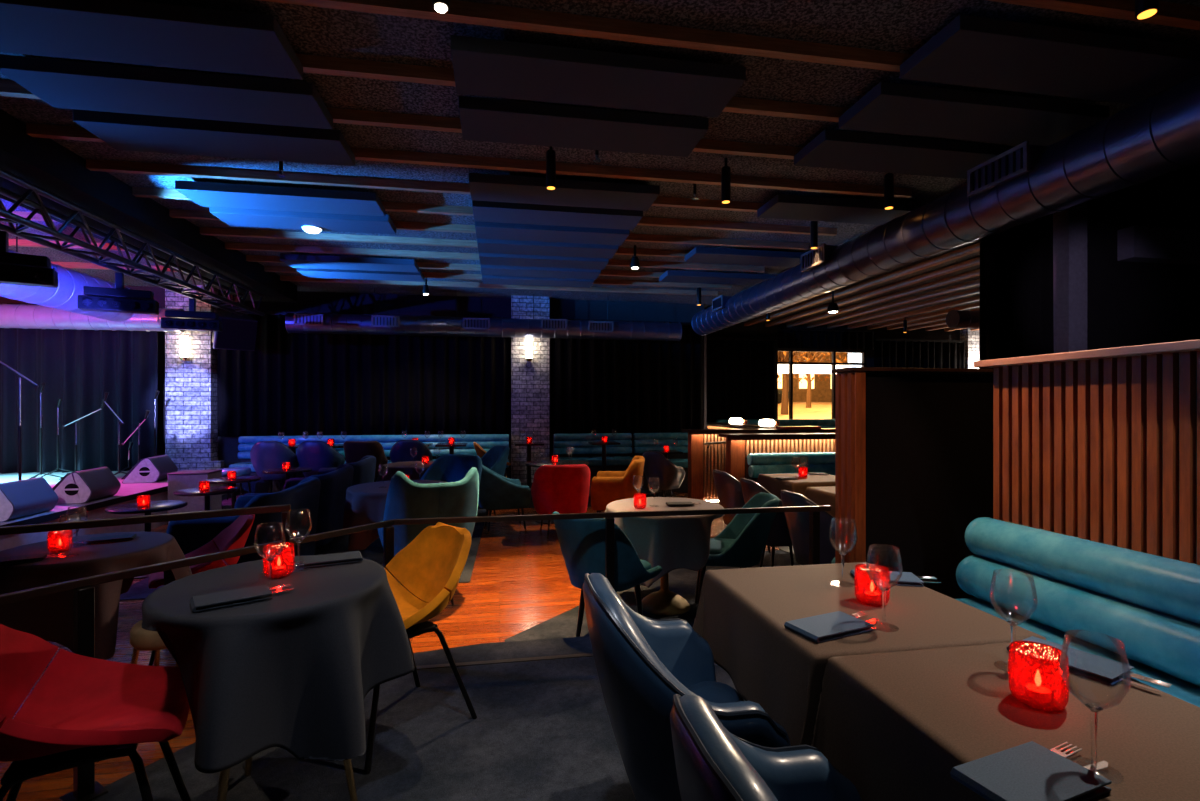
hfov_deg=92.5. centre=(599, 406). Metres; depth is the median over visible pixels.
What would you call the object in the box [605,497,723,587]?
tablecloth
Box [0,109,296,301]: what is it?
curtain
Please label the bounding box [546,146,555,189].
ceiling spotlight
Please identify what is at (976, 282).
ceiling beam
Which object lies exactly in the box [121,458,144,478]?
grille
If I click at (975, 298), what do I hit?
ceiling beam
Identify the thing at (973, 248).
ceiling beam
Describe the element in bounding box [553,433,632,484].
banquette
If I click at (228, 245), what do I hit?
ceiling beam
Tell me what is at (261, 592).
folded napkin
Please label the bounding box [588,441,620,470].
square table
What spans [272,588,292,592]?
knife
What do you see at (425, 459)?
candle holder
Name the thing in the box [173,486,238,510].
cocktail table
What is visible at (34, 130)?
ceiling beam
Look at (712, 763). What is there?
leather armchair
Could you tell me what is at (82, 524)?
handrail
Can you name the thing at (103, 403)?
microphone stand
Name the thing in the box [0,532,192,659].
tablecloth
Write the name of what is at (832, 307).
ceiling spotlight
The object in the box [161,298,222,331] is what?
stage light
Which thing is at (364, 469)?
armchair
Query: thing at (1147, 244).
ceiling beam
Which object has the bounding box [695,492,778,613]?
dining chair
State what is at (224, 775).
round table
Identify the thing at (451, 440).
candle holder
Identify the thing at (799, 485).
tablecloth
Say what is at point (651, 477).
bowl
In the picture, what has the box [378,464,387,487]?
wine glass
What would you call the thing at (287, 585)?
fork
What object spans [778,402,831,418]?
street
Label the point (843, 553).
wine glass
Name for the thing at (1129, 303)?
wall
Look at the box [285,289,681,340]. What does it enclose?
ventilation duct
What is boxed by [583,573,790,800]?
leather armchair
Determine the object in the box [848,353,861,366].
lit sign
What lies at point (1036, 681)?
candle holder
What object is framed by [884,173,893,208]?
ceiling spotlight
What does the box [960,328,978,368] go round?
pillar
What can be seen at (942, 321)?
ceiling beam
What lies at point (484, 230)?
acoustic panel
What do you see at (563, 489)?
tub chair
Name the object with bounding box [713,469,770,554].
leather armchair
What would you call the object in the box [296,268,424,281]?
acoustic panel
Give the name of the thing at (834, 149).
acoustic panel
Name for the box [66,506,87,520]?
bowl
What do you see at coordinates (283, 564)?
candle holder
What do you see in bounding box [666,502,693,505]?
folded napkin
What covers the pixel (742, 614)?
tablecloth
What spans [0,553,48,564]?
folded napkin
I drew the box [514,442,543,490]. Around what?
square table
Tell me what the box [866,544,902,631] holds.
wine glass
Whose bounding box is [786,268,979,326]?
ceiling beam
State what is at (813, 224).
ceiling spotlight
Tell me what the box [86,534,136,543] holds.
folded napkin
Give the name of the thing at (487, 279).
acoustic panel
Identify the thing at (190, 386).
pillar
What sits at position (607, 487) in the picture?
armchair
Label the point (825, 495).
tablecloth
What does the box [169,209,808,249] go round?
ceiling beam
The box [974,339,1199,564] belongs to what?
slatted screen
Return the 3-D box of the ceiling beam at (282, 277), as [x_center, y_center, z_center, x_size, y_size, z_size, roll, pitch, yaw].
[-1.374,-1.905,9.066,6.790,0.070,0.055,0,0,-10]
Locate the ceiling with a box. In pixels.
[0,0,1199,326]
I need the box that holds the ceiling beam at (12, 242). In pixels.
[9,239,124,250]
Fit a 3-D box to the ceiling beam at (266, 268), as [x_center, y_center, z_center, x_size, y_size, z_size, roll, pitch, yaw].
[-1.275,-1.905,8.500,6.790,0.070,0.055,0,0,-10]
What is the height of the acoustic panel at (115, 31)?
0.140 m
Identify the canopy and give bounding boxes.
[778,364,847,373]
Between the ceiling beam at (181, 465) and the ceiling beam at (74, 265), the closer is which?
the ceiling beam at (74, 265)
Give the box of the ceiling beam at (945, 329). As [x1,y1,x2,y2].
[944,328,964,330]
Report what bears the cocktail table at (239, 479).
on the floor at (520, 581)
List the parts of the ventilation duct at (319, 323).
vent frame, vent frame, vent frame, vent frame, vent frame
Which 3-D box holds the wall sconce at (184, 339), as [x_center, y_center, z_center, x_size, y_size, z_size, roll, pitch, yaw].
[-6.530,-0.925,9.029,0.130,0.390,0.165,0,0,-10]
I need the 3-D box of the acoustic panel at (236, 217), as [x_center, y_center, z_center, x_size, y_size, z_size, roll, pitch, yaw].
[-2.869,-1.870,5.651,1.580,0.140,0.420,0,0,-10]
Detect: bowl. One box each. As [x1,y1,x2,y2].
[59,513,80,536]
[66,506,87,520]
[254,522,285,558]
[285,508,312,542]
[648,477,659,492]
[829,518,857,552]
[866,544,902,590]
[989,569,1037,624]
[1059,630,1131,712]
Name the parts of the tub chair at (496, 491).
seat, leg, backrest, leg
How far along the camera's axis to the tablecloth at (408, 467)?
6.96 m
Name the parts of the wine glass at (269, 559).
stem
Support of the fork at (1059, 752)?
on the folded napkin at (1030, 771)
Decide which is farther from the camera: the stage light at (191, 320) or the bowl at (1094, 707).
the stage light at (191, 320)
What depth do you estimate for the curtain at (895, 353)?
13.71 m
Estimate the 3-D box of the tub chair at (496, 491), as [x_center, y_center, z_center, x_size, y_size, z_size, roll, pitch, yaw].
[-1.234,1.042,6.865,0.730,0.880,0.700,0,0,-18]
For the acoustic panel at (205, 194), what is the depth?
4.98 m
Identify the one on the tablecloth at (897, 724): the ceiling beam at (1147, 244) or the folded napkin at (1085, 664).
the folded napkin at (1085, 664)
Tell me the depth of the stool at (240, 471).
7.95 m
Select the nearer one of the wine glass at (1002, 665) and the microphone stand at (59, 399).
the wine glass at (1002, 665)
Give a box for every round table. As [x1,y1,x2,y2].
[217,757,357,800]
[642,573,689,614]
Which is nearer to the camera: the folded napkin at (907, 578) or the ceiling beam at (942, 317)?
the folded napkin at (907, 578)
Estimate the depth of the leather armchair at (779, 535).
4.86 m
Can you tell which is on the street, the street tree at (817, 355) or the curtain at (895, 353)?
the street tree at (817, 355)
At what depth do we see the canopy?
16.48 m
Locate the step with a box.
[167,469,221,523]
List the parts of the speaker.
plate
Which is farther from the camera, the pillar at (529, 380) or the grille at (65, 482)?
the pillar at (529, 380)
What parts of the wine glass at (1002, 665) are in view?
stem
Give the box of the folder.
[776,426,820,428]
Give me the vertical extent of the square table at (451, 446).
0.744 m
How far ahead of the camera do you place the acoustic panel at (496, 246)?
6.54 m
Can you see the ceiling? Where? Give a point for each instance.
(899, 26)
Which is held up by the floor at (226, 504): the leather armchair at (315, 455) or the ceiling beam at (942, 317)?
the leather armchair at (315, 455)
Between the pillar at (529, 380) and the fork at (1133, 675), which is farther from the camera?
the pillar at (529, 380)
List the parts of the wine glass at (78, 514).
stem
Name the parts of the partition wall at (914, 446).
post, cap rail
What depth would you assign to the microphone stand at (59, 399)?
8.36 m
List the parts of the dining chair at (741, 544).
leg, leg, seat, backrest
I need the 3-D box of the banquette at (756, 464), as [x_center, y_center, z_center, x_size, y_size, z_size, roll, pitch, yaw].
[3.637,1.024,7.197,3.600,0.913,0.570,0,0,-10]
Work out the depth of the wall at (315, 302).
9.97 m
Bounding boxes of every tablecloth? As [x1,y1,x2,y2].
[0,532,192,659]
[142,555,414,772]
[343,480,445,550]
[377,461,433,481]
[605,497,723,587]
[692,562,1045,745]
[757,473,834,498]
[804,486,834,517]
[811,642,1199,800]
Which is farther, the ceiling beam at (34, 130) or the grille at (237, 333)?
the grille at (237, 333)
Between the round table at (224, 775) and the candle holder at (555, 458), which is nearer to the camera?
the round table at (224, 775)
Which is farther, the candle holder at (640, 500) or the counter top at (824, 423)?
the counter top at (824, 423)
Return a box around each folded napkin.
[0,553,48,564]
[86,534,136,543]
[190,584,271,611]
[304,551,362,567]
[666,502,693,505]
[776,477,795,479]
[784,611,873,642]
[809,473,828,474]
[850,569,923,586]
[950,741,1111,800]
[1006,636,1133,685]
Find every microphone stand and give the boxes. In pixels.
[0,361,38,479]
[29,383,61,478]
[41,398,72,476]
[59,399,104,479]
[103,392,125,474]
[116,442,132,474]
[120,410,149,460]
[154,390,158,456]
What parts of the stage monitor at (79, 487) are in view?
panel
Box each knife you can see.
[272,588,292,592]
[866,619,878,622]
[1084,761,1108,771]
[1116,677,1161,691]
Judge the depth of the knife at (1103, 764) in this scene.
0.89 m
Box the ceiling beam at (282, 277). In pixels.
[280,275,717,295]
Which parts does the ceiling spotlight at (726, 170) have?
stem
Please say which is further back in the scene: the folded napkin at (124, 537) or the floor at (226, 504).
the floor at (226, 504)
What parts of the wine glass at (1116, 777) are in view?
stem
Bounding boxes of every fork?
[270,584,291,589]
[850,612,867,617]
[917,576,936,578]
[1050,742,1081,757]
[1130,672,1171,687]
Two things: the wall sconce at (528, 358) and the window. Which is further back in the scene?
the window
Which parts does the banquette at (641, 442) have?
seat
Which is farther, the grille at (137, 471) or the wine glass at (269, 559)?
the grille at (137, 471)
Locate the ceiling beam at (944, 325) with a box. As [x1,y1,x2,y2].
[926,324,948,330]
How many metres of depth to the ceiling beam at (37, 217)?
5.71 m
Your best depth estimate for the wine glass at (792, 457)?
5.95 m
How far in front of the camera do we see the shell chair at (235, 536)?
3.61 m
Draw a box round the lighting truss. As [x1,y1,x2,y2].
[0,169,264,315]
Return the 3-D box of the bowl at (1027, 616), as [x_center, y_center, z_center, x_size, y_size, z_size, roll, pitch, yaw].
[0.895,0.417,1.244,0.086,0.114,0.086,0,0,-35]
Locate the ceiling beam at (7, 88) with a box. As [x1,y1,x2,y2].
[0,80,803,158]
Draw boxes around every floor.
[0,492,779,800]
[120,509,485,600]
[222,482,652,508]
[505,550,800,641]
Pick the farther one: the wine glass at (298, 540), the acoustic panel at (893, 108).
the acoustic panel at (893, 108)
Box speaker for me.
[212,295,257,350]
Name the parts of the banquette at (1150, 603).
seat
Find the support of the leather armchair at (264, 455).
on the floor at (226, 504)
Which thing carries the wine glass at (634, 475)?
on the tablecloth at (671, 543)
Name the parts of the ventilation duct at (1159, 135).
vent frame, vent frame, vent frame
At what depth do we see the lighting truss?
5.25 m
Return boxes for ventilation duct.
[0,224,133,321]
[0,304,185,331]
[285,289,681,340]
[691,74,1199,334]
[945,310,978,328]
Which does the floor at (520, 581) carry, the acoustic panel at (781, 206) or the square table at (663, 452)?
the square table at (663, 452)
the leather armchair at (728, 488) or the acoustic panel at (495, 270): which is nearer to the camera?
the leather armchair at (728, 488)
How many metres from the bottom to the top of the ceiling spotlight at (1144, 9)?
0.342 m
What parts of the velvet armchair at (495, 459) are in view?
backrest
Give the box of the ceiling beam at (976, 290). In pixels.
[827,287,979,327]
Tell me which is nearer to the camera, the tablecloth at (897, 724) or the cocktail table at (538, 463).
the tablecloth at (897, 724)
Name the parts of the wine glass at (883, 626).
stem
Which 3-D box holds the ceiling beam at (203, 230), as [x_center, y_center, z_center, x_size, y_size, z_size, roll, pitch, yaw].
[-0.979,-1.905,6.801,6.790,0.070,0.055,0,0,-10]
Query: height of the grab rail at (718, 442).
0.132 m
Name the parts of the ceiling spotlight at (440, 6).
bulb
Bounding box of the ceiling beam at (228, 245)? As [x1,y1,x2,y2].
[225,242,764,271]
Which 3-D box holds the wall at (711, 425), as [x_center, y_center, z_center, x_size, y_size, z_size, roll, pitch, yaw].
[2.524,0.897,10.505,0.294,1.165,2.870,0,0,-10]
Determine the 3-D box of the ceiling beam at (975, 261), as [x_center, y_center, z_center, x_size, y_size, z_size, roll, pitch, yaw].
[4.590,-1.885,9.064,0.100,0.070,8.480,0,0,-10]
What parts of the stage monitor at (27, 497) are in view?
panel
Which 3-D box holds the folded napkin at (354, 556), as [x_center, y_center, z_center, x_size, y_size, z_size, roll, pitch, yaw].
[-0.980,0.558,2.109,0.194,0.015,0.110,0,0,-27]
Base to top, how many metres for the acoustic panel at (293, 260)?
0.140 m
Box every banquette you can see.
[229,434,508,493]
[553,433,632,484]
[632,433,687,492]
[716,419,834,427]
[745,452,834,481]
[955,517,1199,706]
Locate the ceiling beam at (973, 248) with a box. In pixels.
[744,242,979,325]
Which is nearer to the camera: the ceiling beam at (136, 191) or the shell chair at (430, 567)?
the shell chair at (430, 567)
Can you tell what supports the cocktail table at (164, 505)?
on the floor at (520, 581)
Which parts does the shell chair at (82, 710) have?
leg, leg, backrest, mount plate, seat, leg, leg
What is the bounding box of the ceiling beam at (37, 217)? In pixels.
[0,211,56,221]
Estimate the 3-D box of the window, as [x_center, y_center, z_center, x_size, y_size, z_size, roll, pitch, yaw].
[5.208,-0.480,13.547,2.320,1.740,0.140,0,0,-10]
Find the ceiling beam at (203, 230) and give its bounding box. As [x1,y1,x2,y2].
[200,227,689,257]
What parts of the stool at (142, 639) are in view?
leg, seat, leg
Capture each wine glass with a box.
[59,513,80,557]
[66,506,87,547]
[254,522,285,593]
[285,508,312,571]
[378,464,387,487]
[632,475,643,492]
[648,477,659,506]
[791,457,799,476]
[829,518,857,586]
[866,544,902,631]
[989,569,1037,671]
[1059,630,1131,783]
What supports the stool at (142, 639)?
on the floor at (520, 581)
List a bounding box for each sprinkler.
[277,161,284,177]
[593,150,600,162]
[692,183,698,199]
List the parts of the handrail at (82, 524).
post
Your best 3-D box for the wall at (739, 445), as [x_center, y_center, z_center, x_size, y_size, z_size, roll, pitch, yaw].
[3.435,0.911,7.537,3.840,1.138,0.332,0,0,-10]
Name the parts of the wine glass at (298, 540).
stem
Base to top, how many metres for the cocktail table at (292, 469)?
0.660 m
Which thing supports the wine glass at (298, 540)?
on the tablecloth at (294, 671)
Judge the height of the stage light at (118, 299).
0.380 m
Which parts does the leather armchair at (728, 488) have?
backrest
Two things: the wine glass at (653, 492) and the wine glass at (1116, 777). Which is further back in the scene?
the wine glass at (653, 492)
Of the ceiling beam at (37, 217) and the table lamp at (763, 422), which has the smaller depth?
the ceiling beam at (37, 217)
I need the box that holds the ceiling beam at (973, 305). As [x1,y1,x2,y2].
[867,302,978,328]
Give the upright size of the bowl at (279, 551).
0.114 m
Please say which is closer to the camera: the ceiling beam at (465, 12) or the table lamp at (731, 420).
the ceiling beam at (465, 12)
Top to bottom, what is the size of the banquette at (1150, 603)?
0.885 m
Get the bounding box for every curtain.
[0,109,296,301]
[0,328,157,473]
[216,310,508,436]
[551,319,702,433]
[874,338,964,367]
[979,212,1055,368]
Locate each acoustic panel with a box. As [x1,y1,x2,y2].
[0,0,302,79]
[0,54,332,129]
[73,109,354,165]
[175,180,384,215]
[210,207,395,233]
[280,253,418,272]
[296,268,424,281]
[450,35,745,117]
[459,96,707,156]
[469,173,659,210]
[472,200,642,229]
[475,221,629,245]
[477,239,617,258]
[479,253,608,269]
[481,265,600,278]
[482,275,593,287]
[659,269,774,285]
[685,247,805,266]
[757,194,924,224]
[794,129,1014,178]
[839,81,1108,145]
[900,14,1199,104]
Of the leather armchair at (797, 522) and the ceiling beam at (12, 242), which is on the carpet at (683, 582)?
the leather armchair at (797, 522)
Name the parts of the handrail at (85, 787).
plate, post, post, post, post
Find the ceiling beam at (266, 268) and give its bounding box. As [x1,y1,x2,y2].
[264,266,730,288]
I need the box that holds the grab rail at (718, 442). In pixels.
[704,441,725,447]
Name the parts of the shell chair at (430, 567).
leg, leg, seat, mount plate, backrest, leg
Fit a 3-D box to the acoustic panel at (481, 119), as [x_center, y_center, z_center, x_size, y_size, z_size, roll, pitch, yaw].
[-0.110,-1.870,3.798,1.580,0.140,0.420,0,0,-10]
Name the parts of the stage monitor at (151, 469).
panel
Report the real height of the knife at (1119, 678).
0.003 m
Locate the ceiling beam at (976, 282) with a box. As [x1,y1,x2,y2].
[807,279,979,327]
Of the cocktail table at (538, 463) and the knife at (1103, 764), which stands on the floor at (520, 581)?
the cocktail table at (538, 463)
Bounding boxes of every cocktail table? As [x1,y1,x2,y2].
[105,500,187,578]
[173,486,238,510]
[205,476,260,508]
[262,467,311,479]
[525,460,588,523]
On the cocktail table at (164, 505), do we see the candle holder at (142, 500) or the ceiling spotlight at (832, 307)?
the candle holder at (142, 500)
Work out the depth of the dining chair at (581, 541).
3.39 m
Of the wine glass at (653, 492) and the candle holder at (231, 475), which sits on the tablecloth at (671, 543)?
the wine glass at (653, 492)
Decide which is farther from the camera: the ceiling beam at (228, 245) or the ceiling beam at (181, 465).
the ceiling beam at (181, 465)
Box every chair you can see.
[0,624,190,800]
[148,514,254,665]
[166,477,320,563]
[343,441,387,481]
[364,522,476,773]
[473,442,510,477]
[478,465,530,533]
[531,464,589,538]
[553,511,661,636]
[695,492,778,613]
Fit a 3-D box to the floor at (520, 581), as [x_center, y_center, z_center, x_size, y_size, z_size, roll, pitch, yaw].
[1.093,1.530,5.368,24.000,0.100,16.200,0,0,-10]
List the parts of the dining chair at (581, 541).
leg, backrest, leg, seat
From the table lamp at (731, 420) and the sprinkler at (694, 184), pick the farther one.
the table lamp at (731, 420)
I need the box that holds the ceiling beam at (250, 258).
[246,255,664,277]
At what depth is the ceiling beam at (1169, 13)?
2.72 m
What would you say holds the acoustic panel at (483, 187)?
hanging from the ceiling
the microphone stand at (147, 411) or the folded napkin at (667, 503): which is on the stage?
the microphone stand at (147, 411)
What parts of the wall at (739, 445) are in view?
post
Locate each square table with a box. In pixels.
[286,445,298,477]
[331,444,343,447]
[435,443,467,453]
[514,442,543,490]
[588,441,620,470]
[649,450,682,496]
[779,546,793,553]
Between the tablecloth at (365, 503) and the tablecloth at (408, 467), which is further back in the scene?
the tablecloth at (408, 467)
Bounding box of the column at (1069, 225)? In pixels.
[1053,201,1086,352]
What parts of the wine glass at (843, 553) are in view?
stem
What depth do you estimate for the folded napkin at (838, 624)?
1.45 m
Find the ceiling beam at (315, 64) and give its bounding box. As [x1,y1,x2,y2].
[296,54,848,121]
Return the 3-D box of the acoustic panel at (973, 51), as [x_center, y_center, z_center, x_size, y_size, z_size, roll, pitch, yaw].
[2.457,-1.870,3.078,1.580,0.140,0.420,0,0,-10]
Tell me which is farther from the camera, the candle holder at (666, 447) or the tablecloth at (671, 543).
the candle holder at (666, 447)
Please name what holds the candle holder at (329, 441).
on the square table at (334, 445)
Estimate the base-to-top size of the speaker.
1.073 m
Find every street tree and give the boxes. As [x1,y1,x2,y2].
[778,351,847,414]
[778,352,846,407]
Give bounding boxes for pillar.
[165,284,217,460]
[511,295,548,482]
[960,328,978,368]
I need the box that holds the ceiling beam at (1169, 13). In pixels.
[987,0,1199,29]
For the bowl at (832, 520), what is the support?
on the wine glass at (843, 553)
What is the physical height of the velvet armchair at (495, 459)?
0.941 m
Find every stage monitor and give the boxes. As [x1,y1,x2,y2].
[0,477,57,521]
[52,467,120,503]
[121,455,177,483]
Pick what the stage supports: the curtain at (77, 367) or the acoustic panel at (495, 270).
the curtain at (77, 367)
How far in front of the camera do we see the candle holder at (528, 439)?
9.08 m
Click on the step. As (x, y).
(184, 479)
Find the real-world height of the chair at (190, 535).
0.821 m
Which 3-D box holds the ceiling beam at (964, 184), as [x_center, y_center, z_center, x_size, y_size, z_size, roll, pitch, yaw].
[2.541,-1.885,8.707,0.100,0.070,8.480,0,0,-10]
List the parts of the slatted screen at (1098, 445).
cap rail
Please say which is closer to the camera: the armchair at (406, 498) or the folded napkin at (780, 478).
the armchair at (406, 498)
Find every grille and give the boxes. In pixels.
[52,472,72,489]
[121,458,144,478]
[216,318,257,349]
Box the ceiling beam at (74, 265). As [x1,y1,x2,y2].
[51,262,175,271]
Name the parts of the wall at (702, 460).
post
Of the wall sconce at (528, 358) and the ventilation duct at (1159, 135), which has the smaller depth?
the ventilation duct at (1159, 135)
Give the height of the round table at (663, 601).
0.744 m
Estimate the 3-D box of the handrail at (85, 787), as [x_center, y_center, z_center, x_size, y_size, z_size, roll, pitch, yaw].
[-0.743,0.953,2.603,4.411,0.735,1.033,0,0,-33]
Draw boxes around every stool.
[130,620,178,666]
[219,467,250,499]
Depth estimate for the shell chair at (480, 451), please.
8.66 m
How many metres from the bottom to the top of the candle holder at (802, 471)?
0.100 m
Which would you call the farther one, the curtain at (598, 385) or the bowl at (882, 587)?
the curtain at (598, 385)
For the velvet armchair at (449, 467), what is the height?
0.941 m
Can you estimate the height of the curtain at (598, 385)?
2.040 m
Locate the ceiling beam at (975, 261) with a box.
[765,257,979,326]
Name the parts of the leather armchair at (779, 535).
leg, leg, leg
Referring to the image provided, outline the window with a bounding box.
[776,349,865,418]
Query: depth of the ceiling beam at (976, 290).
10.77 m
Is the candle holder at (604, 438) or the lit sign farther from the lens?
the lit sign
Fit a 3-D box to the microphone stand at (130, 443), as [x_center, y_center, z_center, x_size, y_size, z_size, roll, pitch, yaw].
[-7.080,0.758,8.612,0.455,0.473,0.424,0,0,-10]
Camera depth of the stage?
6.28 m
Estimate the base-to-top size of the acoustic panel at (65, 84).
0.140 m
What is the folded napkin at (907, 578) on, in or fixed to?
on the tablecloth at (742, 614)
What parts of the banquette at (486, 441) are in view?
seat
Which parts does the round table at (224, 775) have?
leg, leg, leg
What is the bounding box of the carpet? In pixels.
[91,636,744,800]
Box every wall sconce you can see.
[179,335,189,360]
[525,338,532,361]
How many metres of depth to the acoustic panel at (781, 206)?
5.26 m
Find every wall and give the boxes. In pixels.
[0,286,703,478]
[682,428,834,503]
[707,322,959,366]
[707,422,776,428]
[718,433,834,481]
[831,367,992,598]
[1087,165,1199,355]
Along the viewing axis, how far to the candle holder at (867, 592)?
1.63 m
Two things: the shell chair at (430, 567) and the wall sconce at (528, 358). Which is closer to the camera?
the shell chair at (430, 567)
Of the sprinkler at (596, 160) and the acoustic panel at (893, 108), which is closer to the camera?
the acoustic panel at (893, 108)
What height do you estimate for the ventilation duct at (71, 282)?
0.816 m
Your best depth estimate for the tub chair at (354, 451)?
8.09 m
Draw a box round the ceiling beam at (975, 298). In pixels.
[848,295,979,328]
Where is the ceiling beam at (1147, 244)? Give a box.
[1117,225,1199,264]
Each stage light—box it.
[0,231,57,287]
[78,272,158,314]
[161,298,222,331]
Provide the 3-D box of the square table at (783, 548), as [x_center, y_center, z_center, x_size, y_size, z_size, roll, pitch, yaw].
[2.151,1.108,5.938,0.696,0.744,0.696,0,0,-10]
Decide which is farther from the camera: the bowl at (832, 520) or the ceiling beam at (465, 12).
the ceiling beam at (465, 12)
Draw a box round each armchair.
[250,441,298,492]
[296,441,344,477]
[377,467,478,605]
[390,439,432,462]
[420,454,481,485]
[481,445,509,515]
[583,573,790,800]
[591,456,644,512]
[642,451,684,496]
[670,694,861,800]
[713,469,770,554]
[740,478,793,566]
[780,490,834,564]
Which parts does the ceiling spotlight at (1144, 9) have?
bulb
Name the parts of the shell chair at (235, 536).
leg, seat, backrest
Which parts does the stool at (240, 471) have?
seat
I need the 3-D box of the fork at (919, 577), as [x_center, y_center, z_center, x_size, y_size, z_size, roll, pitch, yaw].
[1.006,0.560,1.887,0.185,0.006,0.023,0,0,5]
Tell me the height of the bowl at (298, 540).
0.114 m
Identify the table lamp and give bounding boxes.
[729,418,747,423]
[759,419,779,425]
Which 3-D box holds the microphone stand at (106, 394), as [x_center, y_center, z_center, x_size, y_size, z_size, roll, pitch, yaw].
[-6.655,0.393,7.925,0.455,1.203,0.424,0,0,-10]
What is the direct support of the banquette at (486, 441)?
on the floor at (226, 504)
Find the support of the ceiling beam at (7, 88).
attached to the ceiling
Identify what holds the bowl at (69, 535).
on the wine glass at (78, 514)
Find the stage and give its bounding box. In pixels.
[0,471,227,550]
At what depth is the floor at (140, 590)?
5.77 m
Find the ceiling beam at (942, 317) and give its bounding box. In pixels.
[887,308,978,329]
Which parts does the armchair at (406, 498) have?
backrest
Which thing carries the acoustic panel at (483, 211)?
hanging from the ceiling
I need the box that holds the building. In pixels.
[778,352,851,401]
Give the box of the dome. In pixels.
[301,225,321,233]
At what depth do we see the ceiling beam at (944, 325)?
13.60 m
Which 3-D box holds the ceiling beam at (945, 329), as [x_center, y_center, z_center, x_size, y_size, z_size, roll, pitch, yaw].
[9.200,-1.885,9.869,0.100,0.070,8.480,0,0,-10]
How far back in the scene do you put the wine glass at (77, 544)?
3.00 m
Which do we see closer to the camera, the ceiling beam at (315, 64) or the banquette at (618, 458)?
the ceiling beam at (315, 64)
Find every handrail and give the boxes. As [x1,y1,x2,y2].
[0,504,290,541]
[0,505,830,800]
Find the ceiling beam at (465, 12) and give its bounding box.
[260,0,912,71]
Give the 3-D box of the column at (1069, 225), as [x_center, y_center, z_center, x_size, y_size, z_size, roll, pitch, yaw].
[3.665,-0.230,4.507,0.170,3.420,0.180,0,0,-10]
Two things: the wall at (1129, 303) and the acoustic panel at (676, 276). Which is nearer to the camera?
the wall at (1129, 303)
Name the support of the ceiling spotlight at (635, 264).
attached to the ceiling
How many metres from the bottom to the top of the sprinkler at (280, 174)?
0.179 m
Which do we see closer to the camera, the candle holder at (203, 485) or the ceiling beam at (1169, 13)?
the ceiling beam at (1169, 13)
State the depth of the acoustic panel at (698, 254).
6.92 m
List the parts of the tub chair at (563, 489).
leg, backrest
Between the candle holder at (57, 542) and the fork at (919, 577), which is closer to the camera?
the fork at (919, 577)
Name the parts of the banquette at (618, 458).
seat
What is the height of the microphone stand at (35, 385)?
1.723 m
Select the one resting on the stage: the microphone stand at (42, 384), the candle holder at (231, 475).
the microphone stand at (42, 384)
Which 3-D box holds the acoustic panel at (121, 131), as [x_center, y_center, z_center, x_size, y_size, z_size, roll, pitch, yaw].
[-2.573,-1.870,3.951,1.580,0.140,0.420,0,0,-10]
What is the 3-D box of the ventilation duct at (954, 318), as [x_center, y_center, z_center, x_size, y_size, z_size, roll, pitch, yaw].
[7.781,-1.637,10.088,3.620,0.586,0.312,0,0,-10]
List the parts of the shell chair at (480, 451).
backrest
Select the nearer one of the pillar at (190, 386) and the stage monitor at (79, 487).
the stage monitor at (79, 487)
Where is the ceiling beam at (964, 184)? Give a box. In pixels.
[710,184,966,306]
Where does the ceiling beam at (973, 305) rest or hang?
attached to the wall at (1129, 303)
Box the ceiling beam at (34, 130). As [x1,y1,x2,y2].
[26,123,911,197]
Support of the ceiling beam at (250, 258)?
attached to the ceiling
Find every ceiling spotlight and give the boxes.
[422,278,429,294]
[432,0,449,13]
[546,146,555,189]
[630,245,639,268]
[697,287,700,304]
[721,158,730,203]
[810,221,817,248]
[827,291,838,312]
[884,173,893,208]
[903,317,906,332]
[1135,0,1158,19]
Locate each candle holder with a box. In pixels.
[47,530,72,552]
[137,495,149,507]
[199,481,209,490]
[227,471,235,479]
[263,542,294,577]
[282,462,289,469]
[288,439,294,445]
[327,439,333,444]
[421,456,428,463]
[448,437,454,443]
[526,437,531,442]
[552,455,558,462]
[602,436,607,442]
[633,493,646,508]
[664,445,668,451]
[798,467,807,476]
[854,563,889,605]
[1008,641,1068,710]
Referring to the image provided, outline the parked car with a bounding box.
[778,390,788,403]
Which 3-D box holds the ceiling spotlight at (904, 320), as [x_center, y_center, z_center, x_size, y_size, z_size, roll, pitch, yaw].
[6.540,-1.769,12.308,0.072,0.342,0.072,0,0,-10]
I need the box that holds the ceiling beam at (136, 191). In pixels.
[132,187,836,235]
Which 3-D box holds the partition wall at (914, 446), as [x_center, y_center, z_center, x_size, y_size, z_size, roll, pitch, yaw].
[2.862,0.557,3.306,3.225,1.525,0.190,0,0,-10]
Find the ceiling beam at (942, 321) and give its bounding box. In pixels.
[907,320,945,329]
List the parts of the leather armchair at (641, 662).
seat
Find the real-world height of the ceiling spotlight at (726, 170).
0.342 m
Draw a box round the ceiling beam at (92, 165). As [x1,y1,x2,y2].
[86,159,765,211]

